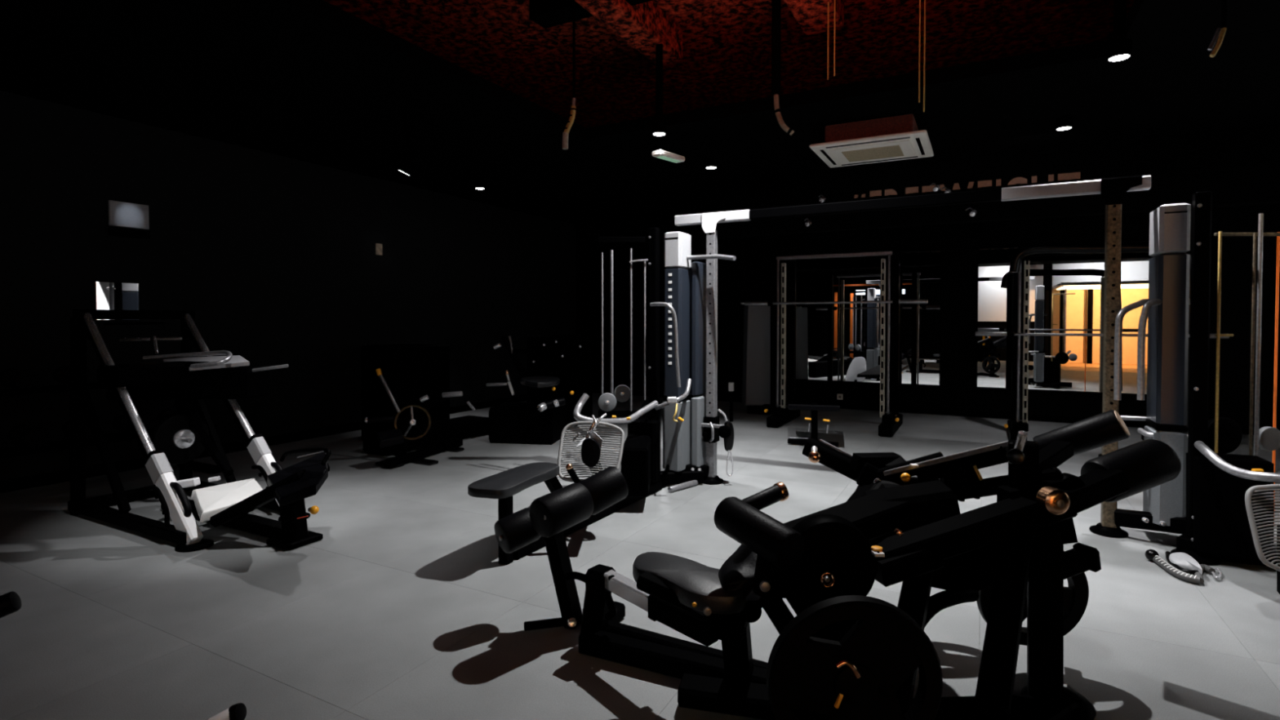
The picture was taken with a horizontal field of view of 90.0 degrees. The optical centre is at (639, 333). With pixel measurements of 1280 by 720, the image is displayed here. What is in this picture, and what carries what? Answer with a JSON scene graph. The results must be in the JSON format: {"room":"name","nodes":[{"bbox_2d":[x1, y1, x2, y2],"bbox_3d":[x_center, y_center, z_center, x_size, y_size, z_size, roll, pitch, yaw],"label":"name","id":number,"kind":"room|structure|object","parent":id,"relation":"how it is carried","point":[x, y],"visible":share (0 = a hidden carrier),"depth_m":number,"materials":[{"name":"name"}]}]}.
{"room":"gym","nodes":[
{"label":"gym","id":0,"kind":"room"},
{"bbox_2d":[0,90,575,480],"bbox_3d":[-4.841,-0.874,5.926,0.150,4.300,14.900,1,1,28],"label":"wall","id":1,"kind":"structure","parent":0,"point":[274,258],"depth_m":6.94,"materials":[{"name":"grey paint"}]},
{"bbox_2d":[95,281,138,319],"bbox_3d":[-4.784,-0.294,5.862,0.016,0.342,0.327,1,1,28],"label":"wall mirror","id":2,"kind":"object","parent":1,"relation":"attached to","point":[108,295],"visible":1,"depth_m":5.85,"materials":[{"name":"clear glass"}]},
{"bbox_2d":[107,200,151,239],"bbox_3d":[-4.720,-1.050,5.923,0.056,0.318,0.312,1,1,28],"label":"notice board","id":3,"kind":"object","parent":1,"relation":"attached to","point":[121,214],"visible":1,"depth_m":5.91,"materials":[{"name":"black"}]},
{"bbox_2d":[108,226,151,239],"bbox_3d":[-4.720,-0.931,5.925,0.056,0.080,0.312,1,1,28],"label":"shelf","id":4,"kind":"object","parent":3,"relation":"attached to","point":[119,231],"depth_m":5.91,"materials":[{"name":"black"}]},
{"bbox_2d":[0,395,526,493],"bbox_3d":[-4.766,1.226,5.930,0.020,0.100,14.900,1,1,28],"label":"baseboard","id":5,"kind":"structure","parent":1,"relation":"attached to","point":[39,480],"depth_m":6.71,"materials":[{"name":"black"}]},
{"bbox_2d":[375,243,382,255],"bbox_3d":[-3.422,-1.104,8.394,0.009,0.147,0.099,1,1,28],"label":"notice","id":6,"kind":"object","parent":1,"relation":"attached to","point":[378,246],"visible":1,"depth_m":8.38,"materials":[{"name":"paper"}]},
{"bbox_2d":[0,392,1279,719],"bbox_3d":[0.513,1.395,3.102,12.200,0.120,15.100,1,1,28],"label":"floor","id":7,"kind":"structure","parent":0,"point":[405,607],"depth_m":3.13,"materials":[{"name":"grey concrete"}]},
{"bbox_2d":[0,591,21,617],"bbox_3d":[-2.614,1.209,2.479,0.435,0.320,0.339,0,1,20],"label":"bench","id":8,"kind":"object","parent":7,"relation":"on","point":[11,602],"visible":1,"depth_m":2.57,"materials":[{"name":"black leather"}]},
{"bbox_2d":[67,309,330,552],"bbox_3d":[-2.996,0.578,4.501,2.834,1.488,0.969,1,1,28],"label":"press","id":9,"kind":"object","parent":7,"relation":"on","point":[188,376],"visible":0.98,"depth_m":4.47,"materials":[{"name":"black metal"}]},
{"bbox_2d":[151,413,208,464],"bbox_3d":[-3.431,0.787,4.793,0.090,0.380,0.380,1,1,28],"label":"weight plate","id":10,"kind":"object","parent":9,"relation":"hanging from","point":[167,435],"visible":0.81,"depth_m":4.75,"materials":[{"name":"black rubber"}]},
{"bbox_2d":[208,702,246,719],"bbox_3d":[-1.331,1.264,1.978,0.190,0.209,0.092,0,1,-5],"label":"bar","id":11,"kind":"object","parent":7,"relation":"on","point":[237,711],"visible":1,"depth_m":1.98,"materials":[{"name":"black plastic"}]},
{"bbox_2d":[360,343,488,468],"bbox_3d":[-2.312,0.700,7.165,1.470,1.100,2.236,-1,1,-25],"label":"exercise machine","id":12,"kind":"object","parent":7,"relation":"on","point":[406,394],"visible":1,"depth_m":7.25,"materials":[{"name":"black metal"}]},
{"bbox_2d":[485,333,592,444],"bbox_3d":[-1.128,0.630,7.950,1.507,1.244,1.916,1,1,28],"label":"machine","id":13,"kind":"object","parent":7,"relation":"on","point":[559,367],"visible":0.99,"depth_m":7.66,"materials":[{"name":"black metal"}]},
{"bbox_2d":[467,236,662,564],"bbox_3d":[-0.117,0.237,5.376,0.747,2.100,3.919,0,1,16],"label":"station","id":14,"kind":"object","parent":7,"relation":"on","point":[638,460],"visible":0.84,"depth_m":4.63,"materials":[{"name":"grey metal"}]},
{"bbox_2d":[572,413,606,467],"bbox_3d":[-0.322,0.697,4.161,0.230,0.330,0.160,0,1,-10],"label":"strap","id":15,"kind":"object","parent":14,"relation":"hanging from","point":[591,444],"visible":1,"depth_m":4.10,"materials":[{"name":"black fabric"}]},
{"bbox_2d":[648,227,736,488],"bbox_3d":[0.370,0.203,5.353,0.685,2.170,0.554,0,1,-19],"label":"tower","id":16,"kind":"object","parent":7,"relation":"on","point":[683,443],"visible":0.85,"depth_m":5.38,"materials":[{"name":"black metal"}]},
{"bbox_2d":[666,396,684,422],"bbox_3d":[0.279,0.598,5.032,0.128,0.195,0.089,0,1,0],"label":"strap","id":17,"kind":"object","parent":16,"relation":"hanging from","point":[669,399],"visible":1,"depth_m":5.03,"materials":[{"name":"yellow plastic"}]},
{"bbox_2d":[667,480,697,492],"bbox_3d":[0.357,1.264,5.306,0.328,0.047,0.048,-1,2,-44],"label":"grip","id":18,"kind":"object","parent":16,"relation":"attached to","point":[694,482],"visible":1,"depth_m":5.28,"materials":[{"name":"silver metal"}]},
{"bbox_2d":[494,466,911,719],"bbox_3d":[0.110,0.961,2.544,1.848,0.799,0.906,1,1,28],"label":"machine","id":19,"kind":"object","parent":7,"relation":"on","point":[806,561],"visible":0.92,"depth_m":2.29,"materials":[{"name":"black metal"}]},
{"bbox_2d":[765,595,942,719],"bbox_3d":[0.584,0.952,1.750,0.472,0.473,0.068,0,1,0],"label":"weight plate","id":20,"kind":"object","parent":19,"relation":"attached to","point":[886,645],"visible":0.96,"depth_m":1.73,"materials":[{"name":"black rubber"}]},
{"bbox_2d":[834,659,860,708],"bbox_3d":[0.538,0.909,1.661,0.068,0.124,0.014,0,1,-2],"label":"peg","id":21,"kind":"object","parent":20,"relation":"attached to","point":[843,662],"visible":1,"depth_m":1.66,"materials":[{"name":"orange metal"}]},
{"bbox_2d":[727,375,734,421],"bbox_3d":[1.266,0.902,8.849,0.102,0.631,0.143,1,1,28],"label":"dispenser","id":22,"kind":"object","parent":7,"relation":"on","point":[731,380],"visible":0.98,"depth_m":8.82,"materials":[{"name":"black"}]},
{"bbox_2d":[740,302,775,414],"bbox_3d":[1.733,0.368,9.593,0.480,1.662,0.572,1,1,28],"label":"machine shroud","id":23,"kind":"object","parent":7,"relation":"on","point":[756,385],"visible":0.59,"depth_m":9.45,"materials":[{"name":"black metal"}]},
{"bbox_2d":[787,402,839,447],"bbox_3d":[1.974,0.989,7.360,0.620,0.485,1.136,0,1,17],"label":"weight bench","id":24,"kind":"object","parent":7,"relation":"on","point":[814,407],"visible":0.92,"depth_m":6.96,"materials":[{"name":"black metal"}]},
{"bbox_2d":[764,251,902,437],"bbox_3d":[2.592,0.102,8.457,1.660,2.242,1.150,1,1,28],"label":"rack","id":25,"kind":"object","parent":7,"relation":"on","point":[780,415],"visible":1,"depth_m":8.45,"materials":[{"name":"metal"}]},
{"bbox_2d":[744,298,928,306],"bbox_3d":[2.410,-0.390,8.108,2.260,0.070,0.070,1,1,28],"label":"barbell","id":26,"kind":"object","parent":25,"relation":"on","point":[895,301],"visible":1,"depth_m":8.02,"materials":[{"name":"metal"}]},
{"bbox_2d":[664,175,1186,537],"bbox_3d":[1.859,0.142,4.729,3.612,2.318,0.414,1,1,28],"label":"cable machine","id":27,"kind":"object","parent":7,"relation":"on","point":[1112,191],"visible":0.84,"depth_m":4.46,"materials":[{"name":"silver metal"}]},
{"bbox_2d":[717,408,733,476],"bbox_3d":[0.726,0.920,5.418,0.141,0.571,0.060,0,1,0],"label":"grip","id":28,"kind":"object","parent":27,"relation":"hanging from","point":[728,442],"visible":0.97,"depth_m":5.40,"materials":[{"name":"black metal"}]},
{"bbox_2d":[802,409,1181,719],"bbox_3d":[1.393,0.836,2.490,1.298,1.024,1.180,0,1,1],"label":"exercise machine","id":29,"kind":"object","parent":7,"relation":"on","point":[1015,544],"visible":0.96,"depth_m":2.28,"materials":[{"name":"black metal"}]},
{"bbox_2d":[976,551,1088,645],"bbox_3d":[1.562,1.037,2.550,0.424,0.425,0.086,0,1,2],"label":"weight plate","id":30,"kind":"object","parent":29,"relation":"attached to","point":[1076,596],"visible":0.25,"depth_m":2.53,"materials":[{"name":"black metal"}]},
{"bbox_2d":[1004,242,1191,440],"bbox_3d":[5.090,0.128,7.232,1.700,2.242,1.150,1,1,28],"label":"rack","id":31,"kind":"object","parent":7,"relation":"on","point":[1014,425],"visible":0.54,"depth_m":7.23,"materials":[{"name":"metal"}]},
{"bbox_2d":[975,331,1229,338],"bbox_3d":[4.881,0.015,6.904,2.240,0.070,0.070,1,1,28],"label":"barbell","id":32,"kind":"object","parent":31,"relation":"on","point":[1010,334],"visible":0.6,"depth_m":7.09,"materials":[{"name":"metal"}]},
{"bbox_2d":[1113,191,1222,565],"bbox_3d":[3.382,0.247,3.974,0.688,2.140,0.506,-1,1,-32],"label":"tower","id":33,"kind":"object","parent":7,"relation":"on","point":[1166,309],"visible":0.95,"depth_m":3.90,"materials":[{"name":"black metal"}]},
{"bbox_2d":[1145,549,1222,584],"bbox_3d":[2.993,1.291,3.535,0.333,0.066,0.313,1,2,41],"label":"rope","id":34,"kind":"object","parent":7,"relation":"on","point":[1150,554],"visible":0.97,"depth_m":3.51,"materials":[{"name":"grey"}]},
{"bbox_2d":[1164,551,1202,575],"bbox_3d":[3.037,1.273,3.606,0.105,0.071,0.329,0,1,19],"label":"strap","id":35,"kind":"object","parent":7,"relation":"on","point":[1183,562],"visible":0.91,"depth_m":3.54,"materials":[{"name":"white"}]},
{"bbox_2d":[1120,213,1279,594],"bbox_3d":[3.345,0.297,3.628,0.843,2.034,1.653,1,1,28],"label":"station","id":36,"kind":"object","parent":7,"relation":"on","point":[1233,495],"visible":0.88,"depth_m":3.65,"materials":[{"name":"grey metal"}]},
{"bbox_2d":[1271,231,1279,500],"bbox_3d":[4.293,0.314,4.324,0.014,1.991,0.014,1,1,28],"label":"post","id":37,"kind":"object","parent":7,"relation":"on","point":[1277,260],"visible":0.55,"depth_m":4.31,"materials":[{"name":"metal"}]},
{"bbox_3d":[-4.763,0.825,4.785,0.600,0.955,2.800,1,1,28],"label":"dumbbell rack","id":38,"kind":"object","parent":7,"relation":"on","visible":0},
{"bbox_2d":[0,382,106,396],"bbox_3d":[-4.833,0.449,4.815,0.300,0.030,2.800,1,1,28],"label":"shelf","id":39,"kind":"object","parent":38,"relation":"attached to","point":[43,389],"depth_m":4.97,"materials":[{"name":"black"}]},
{"bbox_2d":[0,423,217,457],"bbox_3d":[-4.692,0.881,4.748,0.300,0.030,2.800,1,1,28],"label":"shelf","id":40,"kind":"object","parent":38,"relation":"attached to","point":[16,451],"depth_m":4.93,"materials":[{"name":"black"}]},
{"bbox_2d":[0,0,1279,224],"bbox_3d":[0.513,-1.974,3.032,12.000,0.120,14.900,1,1,28],"label":"ceiling","id":41,"kind":"structure","parent":0,"point":[316,82],"depth_m":5.34,"materials":[{"name":"black paint"}]},
{"bbox_2d":[396,107,419,176],"bbox_3d":[-2.028,-1.674,5.594,0.194,0.592,0.140,0,1,0],"label":"ceiling spotlight","id":42,"kind":"object","parent":41,"relation":"hanging from","point":[408,162],"visible":1,"depth_m":5.57,"materials":[{"name":"black metal"}]},
{"bbox_2d":[474,180,485,189],"bbox_3d":[-2.134,-2.014,8.534,0.140,0.170,0.140,1,1,28],"label":"ceiling spotlight","id":43,"kind":"object","parent":41,"relation":"hanging from","point":[478,184],"visible":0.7,"depth_m":8.48,"materials":[{"name":"black"}]},
{"bbox_2d":[651,130,684,163],"bbox_3d":[0.281,-1.841,6.260,0.120,0.282,0.375,1,2,43],"label":"emergency light","id":44,"kind":"object","parent":41,"relation":"hanging from","point":[662,154],"visible":1,"depth_m":6.22,"materials":[{"name":"green"}]},
{"bbox_2d":[657,155,679,162],"bbox_3d":[0.281,-1.706,6.263,0.070,0.012,0.275,1,2,43],"label":"diffuser","id":45,"kind":"object","parent":44,"relation":"attached to","point":[671,158],"depth_m":6.25,"materials":[{"name":"green"}]},
{"bbox_2d":[705,157,717,168],"bbox_3d":[0.820,-1.990,7.367,0.140,0.170,0.140,1,1,28],"label":"ceiling spotlight","id":46,"kind":"object","parent":41,"relation":"hanging from","point":[710,162],"visible":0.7,"depth_m":7.31,"materials":[{"name":"black"}]},
{"bbox_2d":[808,113,933,167],"bbox_3d":[2.265,-1.861,6.217,1.017,0.240,0.934,1,1,28],"label":"air conditioner","id":47,"kind":"object","parent":41,"relation":"attached to","point":[895,138],"visible":1,"depth_m":5.99,"materials":[{"name":"white plastic"}]},
{"bbox_2d":[828,139,915,164],"bbox_3d":[2.265,-1.755,6.219,0.717,0.016,0.633,1,1,28],"label":"grille","id":48,"kind":"object","parent":47,"relation":"attached to","point":[898,148],"depth_m":6.14,"materials":[{"name":"white plastic"}]},
{"bbox_2d":[704,124,1279,211],"bbox_3d":[4.675,-1.682,6.991,8.400,0.630,0.400,1,1,28],"label":"beam","id":49,"kind":"structure","parent":41,"relation":"attached to","point":[1261,144],"depth_m":7.00,"materials":[{"name":"black paint"}]},
{"bbox_2d":[853,172,1079,198],"bbox_3d":[3.613,-1.526,7.320,2.354,0.387,0.024,1,1,28],"label":"sign","id":50,"kind":"object","parent":49,"relation":"attached to","point":[1073,175],"depth_m":7.18,"materials":[{"name":"brown metal"}]},
{"bbox_2d":[1054,115,1073,130],"bbox_3d":[3.881,-1.958,5.856,0.140,0.170,0.140,1,1,28],"label":"ceiling spotlight","id":51,"kind":"object","parent":41,"relation":"hanging from","point":[1063,122],"visible":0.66,"depth_m":5.81,"materials":[{"name":"black metal"}]},
{"bbox_2d":[1207,0,1227,57],"bbox_3d":[3.260,-1.741,3.622,0.108,0.371,0.072,0,1,-3],"label":"conduit","id":52,"kind":"object","parent":41,"relation":"hanging from","point":[1221,31],"visible":1,"depth_m":3.59,"materials":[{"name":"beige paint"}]},
{"bbox_2d":[323,0,1134,128],"bbox_3d":[0.513,-3.014,3.010,12.000,0.100,14.900,1,1,28],"label":"ceiling","id":53,"kind":"structure","parent":0,"point":[726,44],"depth_m":6.66,"materials":[{"name":"red"}]},
{"bbox_2d":[562,0,576,149],"bbox_3d":[-0.575,-2.254,5.189,0.114,1.510,0.052,0,1,-5],"label":"conduit","id":54,"kind":"object","parent":53,"relation":"hanging from","point":[573,108],"visible":1,"depth_m":5.18,"materials":[{"name":"metal"}]},
{"bbox_2d":[528,0,652,28],"bbox_3d":[0.999,-2.890,4.766,4.400,0.219,0.250,1,1,28],"label":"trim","id":55,"kind":"structure","parent":53,"relation":"attached to","point":[547,14],"depth_m":5.63,"materials":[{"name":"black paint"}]},
{"bbox_2d":[574,0,682,65],"bbox_3d":[-2.098,-2.782,1.975,0.280,0.320,10.200,1,1,28],"label":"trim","id":56,"kind":"structure","parent":53,"relation":"attached to","point":[645,25],"depth_m":5.79,"materials":[{"name":"red"}]},
{"bbox_2d":[651,43,666,136],"bbox_3d":[0.181,-2.447,6.023,0.140,1.140,0.140,1,1,28],"label":"ceiling spotlight","id":57,"kind":"object","parent":53,"relation":"hanging from","point":[659,121],"visible":0.87,"depth_m":5.99,"materials":[{"name":"black metal"}]},
{"bbox_2d":[771,0,794,135],"bbox_3d":[1.228,-2.358,5.492,0.197,1.316,0.079,0,1,1],"label":"duct pipe","id":58,"kind":"object","parent":53,"relation":"hanging from","point":[775,4],"visible":1,"depth_m":5.46,"materials":[{"name":"black metal"}]},
{"bbox_2d":[783,0,844,35],"bbox_3d":[-0.750,-2.767,1.252,0.340,0.320,10.200,1,1,28],"label":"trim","id":59,"kind":"structure","parent":53,"relation":"attached to","point":[811,15],"depth_m":5.44,"materials":[{"name":"red"}]},
{"bbox_2d":[826,1,829,79],"bbox_3d":[1.530,-2.536,5.198,0.011,0.947,0.011,-1,2,-39],"label":"rod","id":60,"kind":"object","parent":53,"relation":"hanging from","point":[828,2],"visible":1,"depth_m":5.20,"materials":[{"name":"metal"}]},
{"bbox_2d":[833,0,835,75],"bbox_3d":[1.575,-2.547,5.174,0.011,0.924,0.011,-1,2,-39],"label":"rod","id":61,"kind":"object","parent":53,"relation":"hanging from","point":[834,0],"visible":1,"depth_m":5.17,"materials":[{"name":"metal"}]},
{"bbox_2d":[918,0,920,102],"bbox_3d":[2.134,-2.384,4.878,0.012,1.237,0.012,1,1,28],"label":"rod","id":62,"kind":"object","parent":53,"relation":"hanging from","point":[919,55],"visible":1,"depth_m":4.88,"materials":[{"name":"metal"}]},
{"bbox_2d":[923,0,925,111],"bbox_3d":[2.164,-2.345,4.862,0.012,1.315,0.012,1,1,28],"label":"rod","id":63,"kind":"object","parent":53,"relation":"hanging from","point":[924,54],"visible":1,"depth_m":4.86,"materials":[{"name":"metal"}]},
{"bbox_2d":[1106,0,1132,62],"bbox_3d":[3.206,-2.410,4.270,0.140,1.140,0.140,1,1,28],"label":"ceiling spotlight","id":64,"kind":"object","parent":53,"relation":"hanging from","point":[1119,48],"visible":0.94,"depth_m":4.25,"materials":[{"name":"black metal"}]},
{"bbox_2d":[575,203,1279,427],"bbox_3d":[4.069,-0.953,9.686,12.000,4.300,0.150,1,1,28],"label":"wall","id":65,"kind":"structure","parent":0,"point":[752,277],"depth_m":9.47,"materials":[{"name":"black paint"}]},
{"bbox_2d":[787,251,884,384],"bbox_3d":[3.082,-0.242,10.126,1.480,2.040,0.035,1,1,28],"label":"wall mirror","id":66,"kind":"object","parent":65,"relation":"attached to","point":[836,343],"visible":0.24,"depth_m":10.10,"materials":[{"name":"clear glass"}]},
{"bbox_2d":[836,394,843,399],"bbox_3d":[3.161,1.003,10.121,0.090,0.090,0.014,1,1,28],"label":"wall socket","id":67,"kind":"object","parent":65,"relation":"attached to","point":[840,397],"visible":1,"depth_m":10.11,"materials":[{"name":"black plastic"}]},
{"bbox_2d":[899,248,942,387],"bbox_3d":[4.184,-0.230,9.535,0.580,2.040,0.035,1,1,28],"label":"wall mirror","id":68,"kind":"object","parent":65,"relation":"attached to","point":[921,269],"visible":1,"depth_m":9.53,"materials":[{"name":"clear glass"}]},
{"bbox_2d":[592,387,1279,435],"bbox_3d":[4.029,1.148,9.655,12.000,0.100,0.020,1,1,28],"label":"baseboard","id":69,"kind":"structure","parent":65,"relation":"attached to","point":[917,410],"depth_m":9.41,"materials":[{"name":"black"}]},
{"bbox_2d":[974,244,1020,390],"bbox_3d":[5.061,-0.220,9.065,0.550,2.040,0.035,1,1,28],"label":"wall mirror","id":70,"kind":"object","parent":65,"relation":"attached to","point":[993,279],"visible":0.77,"depth_m":9.08,"materials":[{"name":"silver glass"}]},
{"bbox_2d":[1026,238,1151,396],"bbox_3d":[6.118,-0.208,8.498,1.710,2.040,0.035,1,1,28],"label":"wall mirror","id":71,"kind":"object","parent":65,"relation":"attached to","point":[1066,292],"visible":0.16,"depth_m":8.62,"materials":[{"name":"silver glass"}]},
{"bbox_3d":[5.867,-0.754,0.186,0.150,4.300,14.900,1,1,28],"label":"wall","id":72,"kind":"structure","parent":0,"visible":0},
{"bbox_2d":[804,217,811,226],"bbox_3d":[1.919,-1.267,7.314,0.074,0.109,0.181,0,1,12],"label":"spotlight","id":73,"kind":"object","parent":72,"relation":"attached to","point":[808,222],"visible":1,"depth_m":7.25,"materials":[{"name":"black metal"}]},
{"bbox_2d":[818,194,826,202],"bbox_3d":[2.060,-1.523,7.233,0.074,0.109,0.181,0,1,12],"label":"spotlight","id":74,"kind":"object","parent":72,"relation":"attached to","point":[822,198],"visible":1,"depth_m":7.17,"materials":[{"name":"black metal"}]},
{"bbox_2d":[929,182,940,191],"bbox_3d":[3.083,-1.524,6.685,0.074,0.109,0.181,0,1,12],"label":"spotlight","id":75,"kind":"object","parent":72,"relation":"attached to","point":[936,188],"visible":1,"depth_m":6.62,"materials":[{"name":"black metal"}]},
{"bbox_2d":[940,186,951,193],"bbox_3d":[3.176,-1.472,6.636,0.074,0.109,0.181,0,1,12],"label":"spotlight","id":76,"kind":"object","parent":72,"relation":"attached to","point":[948,190],"visible":0.8,"depth_m":6.57,"materials":[{"name":"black metal"}]},
{"bbox_2d":[965,207,977,216],"bbox_3d":[3.384,-1.237,6.529,0.074,0.109,0.181,0,1,12],"label":"spotlight","id":77,"kind":"object","parent":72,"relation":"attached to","point":[973,212],"visible":1,"depth_m":6.46,"materials":[{"name":"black metal"}]},
{"bbox_2d":[681,161,1279,240],"bbox_3d":[4.261,-1.321,6.228,8.400,0.340,0.150,1,1,28],"label":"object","id":78,"kind":"structure","parent":72,"relation":"attached to","point":[1256,184],"depth_m":6.32,"materials":[{"name":"black paint"}]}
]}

